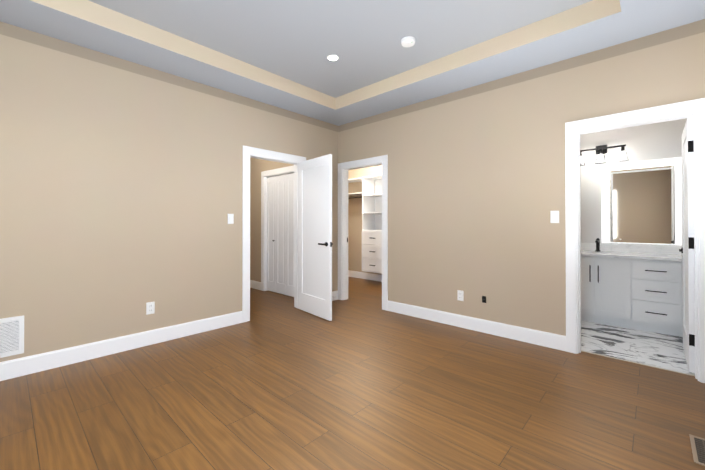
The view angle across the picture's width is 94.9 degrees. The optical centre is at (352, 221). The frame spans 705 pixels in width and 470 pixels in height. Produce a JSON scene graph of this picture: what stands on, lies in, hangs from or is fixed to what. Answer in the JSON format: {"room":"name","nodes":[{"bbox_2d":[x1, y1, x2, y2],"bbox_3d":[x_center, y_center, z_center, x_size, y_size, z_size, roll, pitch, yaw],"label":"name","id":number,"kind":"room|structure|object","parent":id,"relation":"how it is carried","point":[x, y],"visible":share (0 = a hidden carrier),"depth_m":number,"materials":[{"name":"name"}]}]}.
{"room":"empty bedroom","nodes":[
{"label":"empty bedroom","id":0,"kind":"room"},
{"bbox_2d":[0,21,337,361],"bbox_3d":[-1.875,-0.294,3.426,0.120,3.020,4.720,0,0,43],"label":"wall","id":1,"kind":"structure","parent":0,"point":[121,186],"depth_m":3.01,"materials":[{"name":"beige paint"}]},
{"bbox_2d":[0,315,23,357],"bbox_3d":[-2.801,0.887,2.327,0.011,0.295,0.618,0,0,43],"label":"air vent","id":2,"kind":"object","parent":1,"relation":"in","point":[11,336],"visible":1,"depth_m":2.50,"materials":[{"name":"white plastic"}]},
{"bbox_2d":[0,311,242,380],"bbox_3d":[-2.329,1.143,2.831,0.014,0.140,2.940,0,0,43],"label":"baseboard","id":3,"kind":"structure","parent":1,"relation":"attached to","point":[15,368],"depth_m":2.94,"materials":[{"name":"white wood"}]},
{"bbox_2d":[146,302,154,314],"bbox_3d":[-1.995,0.855,3.196,0.009,0.118,0.072,0,0,43],"label":"electrical outlet","id":4,"kind":"object","parent":1,"relation":"attached to","point":[150,307],"visible":1,"depth_m":3.19,"materials":[{"name":"white plastic"}]},
{"bbox_2d":[228,214,233,223],"bbox_3d":[-1.432,-0.032,3.806,0.010,0.118,0.072,0,0,43],"label":"light switch","id":5,"kind":"object","parent":1,"relation":"attached to","point":[230,218],"visible":1,"depth_m":3.81,"materials":[{"name":"white plastic"}]},
{"bbox_2d":[242,145,305,321],"bbox_3d":[-1.048,0.151,4.314,0.156,2.140,0.970,0,0,43],"label":"door frame","id":6,"kind":"structure","parent":1,"relation":"attached to","point":[259,153],"depth_m":3.97,"materials":[{"name":"white wood"}]},
{"bbox_2d":[298,154,332,320],"bbox_3d":[-0.510,0.193,4.241,0.143,2.030,0.774,0,0,-40],"label":"bedroom door","id":7,"kind":"structure","parent":1,"relation":"in","point":[315,243],"depth_m":4.19,"materials":[{"name":"white wood"}]},
{"bbox_2d":[332,291,337,300],"bbox_3d":[-0.444,1.154,4.860,0.014,0.140,0.660,0,0,43],"label":"baseboard","id":8,"kind":"structure","parent":1,"relation":"attached to","point":[335,293],"depth_m":5.04,"materials":[{"name":"white"}]},
{"bbox_2d":[250,158,292,281],"bbox_3d":[-1.486,-0.281,5.755,2.480,3.020,0.120,0,0,43],"label":"wall","id":9,"kind":"structure","parent":0,"point":[258,167],"depth_m":5.93,"materials":[{"name":"beige paint"}]},
{"bbox_2d":[250,280,260,289],"bbox_3d":[-2.022,1.161,6.153,1.080,0.140,0.014,0,0,43],"label":"baseboard","id":10,"kind":"structure","parent":9,"relation":"attached to","point":[255,284],"depth_m":5.89,"materials":[{"name":"white wood"}]},
{"bbox_2d":[261,165,293,290],"bbox_3d":[-1.089,0.167,5.371,1.360,2.120,0.138,0,0,43],"label":"door frame","id":11,"kind":"structure","parent":9,"relation":"attached to","point":[277,172],"depth_m":5.73,"materials":[{"name":"white wood"}]},
{"bbox_2d":[266,173,293,296],"bbox_3d":[-1.103,0.213,5.351,1.155,1.997,0.058,0,0,43],"label":"bifold doors","id":12,"kind":"structure","parent":9,"relation":"in","point":[280,234],"depth_m":5.46,"materials":[{"name":"white wood"}]},
{"bbox_2d":[89,0,591,97],"bbox_3d":[-0.350,-1.752,2.072,2.990,0.120,3.560,0,0,43],"label":"ceiling","id":13,"kind":"structure","parent":0,"point":[298,41],"depth_m":2.83,"materials":[{"name":"grey paint"}]},
{"bbox_2d":[327,55,338,60],"bbox_3d":[-0.201,-1.682,3.326,0.124,0.006,0.124,0,0,43],"label":"recessed light","id":14,"kind":"object","parent":13,"relation":"in","point":[333,57],"visible":1,"depth_m":3.31,"materials":[{"name":"white plastic"}]},
{"bbox_2d":[401,36,414,46],"bbox_3d":[0.518,-1.667,3.012,0.132,0.039,0.132,0,0,43],"label":"smoke detector","id":15,"kind":"object","parent":13,"relation":"attached to","point":[408,41],"visible":1,"depth_m":2.98,"materials":[{"name":"white plastic"}]},
{"bbox_2d":[0,277,704,469],"bbox_3d":[-0.685,1.247,3.589,6.830,0.060,6.590,0,0,43],"label":"floor","id":16,"kind":"structure","parent":0,"point":[362,380],"depth_m":2.15,"materials":[{"name":"brown wood"}]},
{"bbox_2d":[689,434,704,465],"bbox_3d":[1.856,1.204,1.677,0.135,0.005,0.290,0,0,43],"label":"floor vent","id":17,"kind":"object","parent":16,"relation":"in","point":[698,447],"visible":1,"depth_m":1.71,"materials":[{"name":"beige metal"}]},
{"bbox_2d":[0,0,704,125],"bbox_3d":[-0.329,-1.672,2.079,3.990,0.280,4.600,0,0,43],"label":"ceiling","id":18,"kind":"structure","parent":0,"point":[589,27],"depth_m":2.92,"materials":[{"name":"grey paint"}]},
{"bbox_2d":[348,165,381,274],"bbox_3d":[0.828,-0.277,6.539,3.240,3.020,0.120,0,0,43],"label":"wall","id":19,"kind":"structure","parent":0,"point":[354,234],"depth_m":7.15,"materials":[{"name":"beige paint"}]},
{"bbox_2d":[348,270,381,281],"bbox_3d":[0.782,1.163,6.482,3.000,0.140,0.014,0,0,43],"label":"baseboard","id":20,"kind":"structure","parent":19,"relation":"attached to","point":[368,276],"depth_m":6.93,"materials":[{"name":"white wood"}]},
{"bbox_2d":[348,174,381,273],"bbox_3d":[0.144,0.053,6.784,1.656,1.896,0.442,0,0,43],"label":"closet organizer","id":21,"kind":"object","parent":19,"relation":"attached to","point":[371,194],"visible":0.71,"depth_m":6.51,"materials":[{"name":"white wood"}]},
{"bbox_2d":[338,19,704,335],"bbox_3d":[0.612,-0.289,4.419,5.810,3.020,0.120,0,0,43],"label":"wall","id":22,"kind":"structure","parent":0,"point":[476,185],"depth_m":3.44,"materials":[{"name":"beige paint"}]},
{"bbox_2d":[338,155,387,310],"bbox_3d":[0.173,0.154,4.825,0.968,2.140,0.156,0,0,43],"label":"door frame","id":23,"kind":"structure","parent":22,"relation":"attached to","point":[344,168],"depth_m":5.04,"materials":[{"name":"white wood"}]},
{"bbox_2d":[457,290,463,300],"bbox_3d":[1.246,0.854,3.735,0.072,0.118,0.009,0,0,43],"label":"electrical outlet","id":24,"kind":"object","parent":22,"relation":"attached to","point":[460,295],"visible":1,"depth_m":3.73,"materials":[{"name":"white plastic"}]},
{"bbox_2d":[387,300,565,350],"bbox_3d":[1.241,1.148,3.734,2.073,0.140,0.014,0,0,43],"label":"baseboard","id":25,"kind":"structure","parent":22,"relation":"attached to","point":[546,339],"depth_m":3.54,"materials":[{"name":"white wood"}]},
{"bbox_2d":[550,211,558,222],"bbox_3d":[1.936,-0.045,3.098,0.072,0.118,0.010,0,0,43],"label":"light switch","id":26,"kind":"object","parent":22,"relation":"attached to","point":[554,216],"visible":1,"depth_m":3.10,"materials":[{"name":"white plastic"}]},
{"bbox_2d":[565,98,704,382],"bbox_3d":[2.387,0.142,2.757,0.945,2.140,0.142,0,0,43],"label":"door frame","id":27,"kind":"structure","parent":22,"relation":"attached to","point":[694,109],"depth_m":2.75,"materials":[{"name":"white wood"}]},
{"bbox_2d":[679,117,694,372],"bbox_3d":[2.929,0.185,2.838,0.067,2.030,0.732,0,0,43],"label":"bathroom door","id":28,"kind":"structure","parent":22,"relation":"in","point":[686,250],"depth_m":2.58,"materials":[{"name":"white wood"}]},
{"bbox_2d":[580,118,686,245],"bbox_3d":[2.990,-0.288,4.598,2.570,3.020,0.120,0,0,43],"label":"wall","id":29,"kind":"structure","parent":0,"point":[656,141],"depth_m":4.18,"materials":[{"name":"paint"}]},
{"bbox_2d":[580,144,628,165],"bbox_3d":[3.223,-0.875,4.199,0.560,0.249,0.150,0,0,43],"label":"sconce","id":30,"kind":"object","parent":29,"relation":"attached to","point":[601,150],"visible":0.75,"depth_m":4.18,"materials":[{"name":"black"}]},
{"bbox_2d":[601,157,681,244],"bbox_3d":[3.545,-0.234,3.977,0.770,1.015,0.031,0,0,43],"label":"bathroom mirror","id":31,"kind":"object","parent":29,"relation":"attached to","point":[641,202],"visible":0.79,"depth_m":3.95,"materials":[{"name":"white mirror"}]},
{"bbox_2d":[581,350,694,375],"bbox_3d":[2.417,1.211,2.788,0.775,0.003,0.024,0,0,43],"label":"trim","id":32,"kind":"structure","parent":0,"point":[638,363],"depth_m":2.76,"materials":[{"name":"silver metal"}]},
{"bbox_2d":[581,320,694,374],"bbox_3d":[2.472,1.249,3.945,2.690,0.060,1.770,0,0,43],"label":"floor","id":33,"kind":"structure","parent":0,"point":[661,350],"depth_m":3.17,"materials":[{"name":"white tile"}]},
{"bbox_2d":[581,238,682,336],"bbox_3d":[3.241,0.715,3.877,1.217,1.007,0.577,0,0,43],"label":"bathroom vanity","id":34,"kind":"object","parent":33,"relation":"on","point":[635,286],"visible":0.83,"depth_m":3.66,"materials":[{"name":"white wood"}]}
]}

